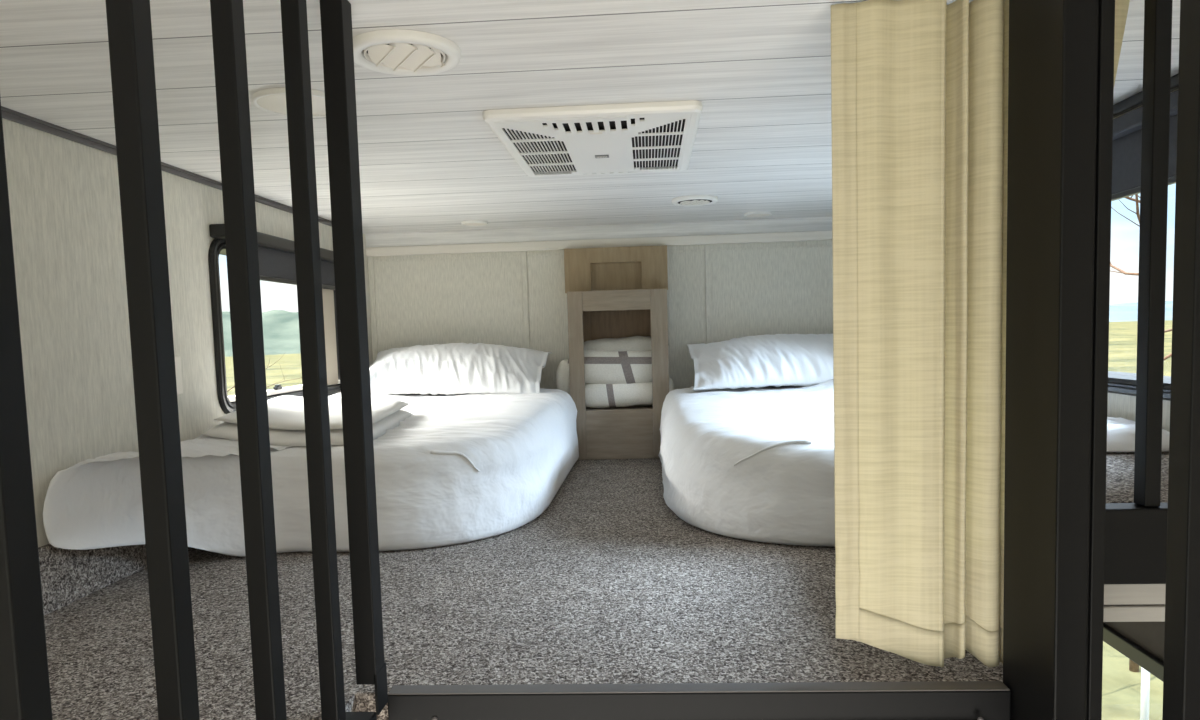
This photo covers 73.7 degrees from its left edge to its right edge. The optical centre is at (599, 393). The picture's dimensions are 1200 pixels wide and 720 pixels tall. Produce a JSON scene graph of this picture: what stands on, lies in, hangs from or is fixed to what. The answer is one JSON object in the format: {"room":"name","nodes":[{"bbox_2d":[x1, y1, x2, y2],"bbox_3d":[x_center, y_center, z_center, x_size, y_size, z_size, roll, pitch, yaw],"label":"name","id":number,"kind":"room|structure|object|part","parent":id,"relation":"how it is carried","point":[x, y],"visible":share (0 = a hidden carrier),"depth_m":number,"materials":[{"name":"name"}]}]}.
{"room":"camper sleeping loft","nodes":[
{"label":"camper sleeping loft","id":0,"kind":"room"},
{"bbox_2d":[2,118,372,547],"bbox_3d":[-1.380,0.653,1.078,0.060,2.456,6.280,-1,4,4],"label":"wall","id":1,"kind":"structure","parent":0,"point":[64,194],"depth_m":2.05,"materials":[{"name":"paint"}]},
{"bbox_2d":[38,544,188,615],"bbox_3d":[-1.319,0.463,1.547,0.014,0.160,2.550,-1,4,4],"label":"carpeted ledge","id":2,"kind":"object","parent":1,"relation":"attached to","point":[68,576],"depth_m":1.98,"materials":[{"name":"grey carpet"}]},
{"bbox_2d":[1,106,331,226],"bbox_3d":[-1.333,-0.617,1.680,0.022,0.020,4.280,-1,4,4],"label":"trim","id":3,"kind":"structure","parent":1,"relation":"attached to","point":[8,114],"depth_m":2.08,"materials":[{"name":"grey"}]},
{"bbox_2d":[175,356,182,394],"bbox_3d":[-1.282,-0.052,2.399,0.006,0.115,0.090,-1,4,4],"label":"wall plate","id":4,"kind":"object","parent":1,"relation":"attached to","point":[177,358],"visible":0.44,"depth_m":2.43,"materials":[{"name":"beige plastic"}]},
{"bbox_2d":[208,238,340,413],"bbox_3d":[-1.256,-0.262,3.201,0.061,0.606,1.138,-1,4,4],"label":"window","id":5,"kind":"structure","parent":1,"relation":"in","point":[227,403],"depth_m":2.71,"materials":[{"name":"black plastic"}]},
{"bbox_2d":[209,224,334,289],"bbox_3d":[-1.214,-0.521,3.235,0.061,0.166,1.225,-1,4,4],"label":"window shade","id":6,"kind":"object","parent":5,"relation":"attached to","point":[276,255],"visible":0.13,"depth_m":3.04,"materials":[{"name":"black fabric"}]},
{"bbox_2d":[44,458,1002,719],"bbox_3d":[0.034,0.502,2.162,2.635,0.090,3.930,-1,4,4],"label":"floor","id":7,"kind":"structure","parent":0,"point":[608,584],"depth_m":1.76,"materials":[{"name":"grey carpet"}]},
{"bbox_2d":[0,0,387,719],"bbox_3d":[-0.445,0.026,0.782,0.068,1.215,1.100,-1,4,4],"label":"railing","id":8,"kind":"object","parent":7,"relation":"on","point":[25,694],"visible":1,"depth_m":0.94,"materials":[{"name":"black metal"}]},
{"bbox_3d":[-0.399,-0.045,1.303,0.036,1.154,0.048,-1,4,4],"label":"corner post","id":9,"kind":"part","parent":8,"relation":"part of","materials":[{"name":"black metal"}]},
{"bbox_3d":[-0.433,0.603,0.811,0.059,0.060,1.068,-1,4,4],"label":"rail","id":10,"kind":"part","parent":8,"relation":"part of","materials":[{"name":"black metal"}]},
{"bbox_2d":[43,388,578,556],"bbox_3d":[-0.692,0.217,2.978,1.080,0.392,2.324,-1,4,4],"label":"mattress","id":11,"kind":"object","parent":7,"relation":"on","point":[463,468],"visible":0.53,"depth_m":2.33,"materials":[{"name":"white fabric"}]},
{"bbox_2d":[201,396,413,445],"bbox_3d":[-0.932,0.078,2.635,0.500,0.120,0.520,-1,4,4],"label":"sheet","id":12,"kind":"object","parent":11,"relation":"on","point":[285,413],"visible":0.52,"depth_m":2.47,"materials":[{"name":"white fabric"}]},
{"bbox_2d":[369,343,551,395],"bbox_3d":[-0.693,-0.116,3.820,0.889,0.250,0.498,-1,4,4],"label":"pillow","id":13,"kind":"object","parent":11,"relation":"on","point":[450,368],"visible":0.97,"depth_m":3.65,"materials":[{"name":"white fabric"}]},
{"bbox_2d":[567,289,668,459],"bbox_3d":[0.098,-0.095,3.971,0.481,0.818,0.210,-1,4,4],"label":"base cabinet","id":14,"kind":"object","parent":7,"relation":"on","point":[612,432],"visible":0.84,"depth_m":3.88,"materials":[{"name":"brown wood"}]},
{"bbox_2d":[556,336,673,407],"bbox_3d":[0.073,-0.105,3.974,0.586,0.354,0.163,-1,4,4],"label":"folded blanket","id":15,"kind":"object","parent":14,"relation":"on","point":[618,371],"visible":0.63,"depth_m":3.91,"materials":[{"name":"white fabric"}]},
{"bbox_3d":[0.078,-0.448,3.849,0.326,0.096,0.020,-1,4,4],"label":"rail","id":16,"kind":"part","parent":14,"relation":"part of","materials":[{"name":"grey wood"}]},
{"bbox_2d":[586,406,652,409],"bbox_3d":[0.103,0.081,3.985,0.477,0.016,0.169,-1,4,4],"label":"shelf","id":17,"kind":"object","parent":14,"relation":"attached to","point":[629,407],"depth_m":3.96,"materials":[{"name":"brown wood"}]},
{"bbox_3d":[0.097,0.200,3.899,0.326,0.241,0.020,-1,4,4],"label":"rail","id":18,"kind":"part","parent":14,"relation":"part of","materials":[{"name":"grey wood"}]},
{"bbox_3d":[0.101,-0.213,4.061,0.477,0.554,0.013,-1,4,4],"label":"panel","id":19,"kind":"part","parent":14,"relation":"part of","materials":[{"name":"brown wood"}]},
{"bbox_2d":[388,681,1010,719],"bbox_3d":[0.161,0.569,1.380,1.058,0.126,0.052,-1,4,4],"label":"threshold","id":20,"kind":"object","parent":7,"relation":"attached to","point":[921,700],"visible":0.96,"depth_m":1.36,"materials":[{"name":"grey metal"}]},
{"bbox_2d":[658,379,1169,546],"bbox_3d":[0.803,0.160,2.937,1.165,0.426,2.214,-1,4,4],"label":"mattress","id":21,"kind":"object","parent":7,"relation":"on","point":[751,463],"visible":0.41,"depth_m":2.37,"materials":[{"name":"white fabric"}]},
{"bbox_2d":[687,334,832,389],"bbox_3d":[0.858,-0.157,3.718,0.886,0.238,0.494,-1,4,4],"label":"pillow","id":22,"kind":"object","parent":21,"relation":"on","point":[777,360],"visible":0.78,"depth_m":3.57,"materials":[{"name":"white fabric"}]},
{"bbox_2d":[1003,0,1199,719],"bbox_3d":[0.688,0.045,0.928,0.072,1.340,0.822,-1,4,4],"label":"post","id":23,"kind":"object","parent":7,"relation":"on","point":[1061,68],"visible":1,"depth_m":1.17,"materials":[{"name":"black metal"}]},
{"bbox_3d":[0.695,-0.012,1.248,0.048,1.275,0.176,-1,4,4],"label":"corner post","id":24,"kind":"part","parent":23,"relation":"part of","materials":[{"name":"black metal"}]},
{"bbox_2d":[0,0,1179,233],"bbox_3d":[-0.071,-0.631,0.925,2.735,0.050,6.330,-1,4,4],"label":"ceiling","id":25,"kind":"structure","parent":0,"point":[430,160],"depth_m":1.75,"materials":[{"name":"white wood"}]},
{"bbox_2d":[252,87,325,116],"bbox_3d":[-0.672,-0.647,1.789,0.196,0.014,0.196,-1,4,4],"label":"recessed light","id":26,"kind":"object","parent":25,"relation":"in","point":[272,100],"visible":0.47,"depth_m":1.75,"materials":[{"name":"white plastic"}]},
{"bbox_2d":[353,29,460,75],"bbox_3d":[-0.364,-0.630,1.493,0.206,0.019,0.206,-1,4,4],"label":"ceiling vent","id":27,"kind":"object","parent":25,"relation":"in","point":[403,52],"visible":0.98,"depth_m":1.47,"materials":[{"name":"white plastic"}]},
{"bbox_3d":[-0.410,-0.626,1.465,0.038,0.017,0.111,-4,5,-31],"label":"blade","id":28,"kind":"part","parent":27,"relation":"part of","materials":[{"name":"beige plastic"}]},
{"bbox_3d":[-0.379,-0.628,1.484,0.038,0.017,0.134,-4,5,-31],"label":"blade","id":29,"kind":"part","parent":27,"relation":"part of","materials":[{"name":"beige plastic"}]},
{"bbox_3d":[-0.347,-0.631,1.503,0.038,0.017,0.134,-4,5,-31],"label":"blade","id":30,"kind":"part","parent":27,"relation":"part of","materials":[{"name":"beige plastic"}]},
{"bbox_3d":[-0.316,-0.633,1.523,0.038,0.017,0.111,-4,5,-31],"label":"blade","id":31,"kind":"part","parent":27,"relation":"part of","materials":[{"name":"beige plastic"}]},
{"bbox_2d":[461,220,487,226],"bbox_3d":[-0.591,-0.800,3.772,0.124,0.014,0.124,-1,4,4],"label":"recessed light","id":32,"kind":"object","parent":25,"relation":"in","point":[476,223],"visible":1,"depth_m":3.74,"materials":[{"name":"white plastic"}]},
{"bbox_2d":[483,100,702,176],"bbox_3d":[0.001,-0.695,2.252,0.527,0.027,0.730,-1,4,4],"label":"air conditioner","id":33,"kind":"object","parent":25,"relation":"attached to","point":[646,137],"visible":1,"depth_m":2.11,"materials":[{"name":"white plastic"}]},
{"bbox_2d":[494,119,580,176],"bbox_3d":[-0.158,-0.683,2.263,0.156,0.004,0.679,-1,4,4],"label":"grille","id":34,"kind":"object","parent":33,"relation":"attached to","point":[538,145],"depth_m":2.20,"materials":[{"name":"white plastic"}]},
{"bbox_2d":[626,113,690,171],"bbox_3d":[0.160,-0.693,2.243,0.156,0.004,0.679,-1,4,4],"label":"grille","id":35,"kind":"object","parent":33,"relation":"attached to","point":[654,140],"depth_m":2.21,"materials":[{"name":"white plastic"}]},
{"bbox_2d":[672,195,717,205],"bbox_3d":[0.390,-0.790,3.283,0.188,0.018,0.188,-1,4,4],"label":"ceiling vent","id":36,"kind":"object","parent":25,"relation":"in","point":[690,200],"visible":1,"depth_m":3.24,"materials":[{"name":"white plastic"}]},
{"bbox_3d":[0.390,-0.783,3.284,0.013,0.004,0.122,-4,5,-26],"label":"blade","id":37,"kind":"part","parent":36,"relation":"part of","materials":[{"name":"beige plastic"}]},
{"bbox_2d":[744,211,771,217],"bbox_3d":[0.740,-0.837,3.749,0.128,0.014,0.128,-1,4,4],"label":"recessed light","id":38,"kind":"object","parent":25,"relation":"in","point":[756,214],"visible":1,"depth_m":3.71,"materials":[{"name":"white plastic"}]},
{"bbox_2d":[831,0,1129,666],"bbox_3d":[0.644,-0.090,1.365,0.486,1.130,0.049,-1,4,5],"label":"curtain","id":39,"kind":"object","parent":25,"relation":"hanging from","point":[919,88],"visible":0.81,"depth_m":1.36,"materials":[{"name":"beige fabric"}]},
{"bbox_2d":[373,240,832,436],"bbox_3d":[0.136,-0.229,4.104,2.755,1.246,0.060,-1,4,4],"label":"wall","id":40,"kind":"structure","parent":0,"point":[790,290],"depth_m":4.07,"materials":[{"name":"paint"}]},
{"bbox_2d":[368,257,377,361],"bbox_3d":[-1.164,-0.193,4.150,0.028,1.022,0.010,-1,4,4],"label":"trim","id":41,"kind":"structure","parent":40,"relation":"attached to","point":[370,259],"depth_m":4.13,"materials":[{"name":"plastic"}]},
{"bbox_2d":[373,253,563,261],"bbox_3d":[-0.671,-0.694,4.083,0.990,0.010,0.004,-1,4,4],"label":"trim","id":42,"kind":"structure","parent":40,"relation":"attached to","point":[553,254],"depth_m":4.08,"materials":[{"name":"wood"}]},
{"bbox_2d":[521,251,529,348],"bbox_3d":[-0.372,-0.212,4.101,0.028,1.022,0.010,-1,4,4],"label":"trim","id":43,"kind":"structure","parent":40,"relation":"attached to","point":[523,253],"depth_m":4.08,"materials":[{"name":"plastic"}]},
{"bbox_2d":[365,217,831,247],"bbox_3d":[0.117,-0.813,4.020,2.635,0.068,0.018,-1,4,4],"label":"trim","id":44,"kind":"structure","parent":40,"relation":"attached to","point":[812,223],"depth_m":4.02,"materials":[{"name":"white wood"}]},
{"bbox_2d":[366,231,831,256],"bbox_3d":[0.118,-0.756,4.021,2.635,0.045,0.026,-1,4,4],"label":"trim","id":45,"kind":"structure","parent":40,"relation":"attached to","point":[807,235],"depth_m":4.01,"materials":[{"name":"white wood"}]},
{"bbox_2d":[564,245,667,293],"bbox_3d":[0.080,-0.620,4.012,0.514,0.219,0.064,-1,4,4],"label":"upper cabinet","id":46,"kind":"object","parent":40,"relation":"attached to","point":[632,267],"visible":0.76,"depth_m":3.99,"materials":[{"name":"beige wood"}]},
{"bbox_3d":[0.084,-0.590,4.018,0.280,0.158,0.010,-1,4,4],"label":"door panel","id":47,"kind":"part","parent":46,"relation":"part of","materials":[{"name":"beige wood"}]},
{"bbox_2d":[705,245,711,343],"bbox_3d":[0.553,-0.235,4.043,0.029,1.022,0.010,-1,4,4],"label":"trim","id":48,"kind":"structure","parent":40,"relation":"attached to","point":[707,247],"depth_m":4.02,"materials":[{"name":"plastic"}]},
{"bbox_2d":[668,245,832,252],"bbox_3d":[0.888,-0.726,3.987,1.095,0.010,0.004,-1,4,4],"label":"trim","id":49,"kind":"structure","parent":40,"relation":"attached to","point":[812,246],"depth_m":3.99,"materials":[{"name":"wood"}]},
{"bbox_2d":[1103,89,1177,661],"bbox_3d":[1.309,0.587,0.911,0.060,2.456,6.280,-1,4,4],"label":"wall","id":50,"kind":"structure","parent":0,"point":[1149,636],"depth_m":2.00,"materials":[{"name":"white"}]},
{"bbox_2d":[1103,623,1163,680],"bbox_3d":[1.374,1.110,1.963,0.065,0.950,2.160,-1,4,4],"label":"window","id":51,"kind":"structure","parent":50,"relation":"in","point":[1137,654],"depth_m":2.00,"materials":[{"name":"black plastic"}]},
{"bbox_2d":[1106,452,1168,502],"bbox_3d":[1.081,0.335,1.908,0.505,0.400,1.125,-1,4,4],"label":"carpet","id":52,"kind":"structure","parent":50,"relation":"attached to","point":[1119,465],"depth_m":1.55,"materials":[{"name":"grey carpet"}]},
{"bbox_2d":[1103,0,1172,621],"bbox_3d":[1.025,-0.144,1.283,0.513,1.037,0.049,-1,4,4],"label":"railing","id":53,"kind":"object","parent":50,"relation":"attached to","point":[1136,532],"visible":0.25,"depth_m":1.29,"materials":[{"name":"black metal"}]},
{"bbox_3d":[1.039,0.339,1.325,0.513,0.066,0.035,-1,4,4],"label":"panel","id":54,"kind":"part","parent":53,"relation":"part of","materials":[{"name":"beige wood"}]},
{"bbox_2d":[1108,371,1170,400],"bbox_3d":[1.366,-0.330,2.454,0.061,0.595,1.570,-1,4,4],"label":"window","id":55,"kind":"structure","parent":50,"relation":"in","point":[1124,383],"depth_m":2.02,"materials":[{"name":"black plastic"}]},
{"bbox_2d":[1111,90,1177,200],"bbox_3d":[1.311,-0.613,2.416,0.061,0.190,1.660,-1,4,4],"label":"window shade","id":56,"kind":"object","parent":50,"relation":"attached to","point":[1127,128],"visible":0.02,"depth_m":1.92,"materials":[{"name":"black fabric"}]},
{"bbox_2d":[1113,73,1178,117],"bbox_3d":[1.283,-0.687,1.648,0.020,0.028,4.540,-1,4,4],"label":"trim","id":57,"kind":"structure","parent":50,"relation":"attached to","point":[1134,101],"depth_m":1.94,"materials":[{"name":"black plastic"}]},
{"label":"outside","id":58,"kind":"structure","parent":0,"visible":0},
{"bbox_2d":[225,320,1171,719],"bbox_3d":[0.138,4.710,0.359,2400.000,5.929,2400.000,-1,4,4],"label":"meadow","id":59,"kind":"structure","parent":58,"point":[1121,687],"depth_m":44.73,"materials":[{"name":"plant"}]},
{"bbox_2d":[222,310,300,356],"bbox_3d":[-213.350,-20.093,277.149,401.559,25.694,358.394,-1,4,4],"label":"hill","id":60,"kind":"structure","parent":59,"relation":"on","point":[281,335],"depth_m":338.38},
{"bbox_2d":[227,352,301,391],"bbox_3d":[-4.552,0.729,10.574,1.918,3.250,2.452,1,5,28],"label":"bare tree","id":61,"kind":"object","parent":59,"relation":"on","point":[285,352],"visible":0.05,"depth_m":10.80,"materials":[{"name":"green plant"}]},
{"bbox_2d":[1109,301,1172,321],"bbox_3d":[370.932,-42.168,377.269,608.422,16.412,543.022,-1,4,4],"label":"hill","id":62,"kind":"structure","parent":59,"relation":"on","point":[1124,311],"depth_m":461.56,"materials":[{"name":"white"}]},
{"bbox_2d":[1110,194,1171,671],"bbox_3d":[4.123,-0.223,6.509,3.660,5.062,3.406,-1,4,4],"label":"bare tree","id":63,"kind":"object","parent":59,"relation":"on","point":[1133,666],"visible":0.07,"depth_m":6.32,"materials":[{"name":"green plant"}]},
{"bbox_2d":[1140,667,1149,719],"bbox_3d":[2.904,1.410,4.256,0.048,2.215,0.048,-1,4,4],"label":"pole","id":64,"kind":"object","parent":59,"relation":"on","point":[1145,675],"visible":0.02,"depth_m":4.26,"materials":[{"name":"grey"}]}
]}

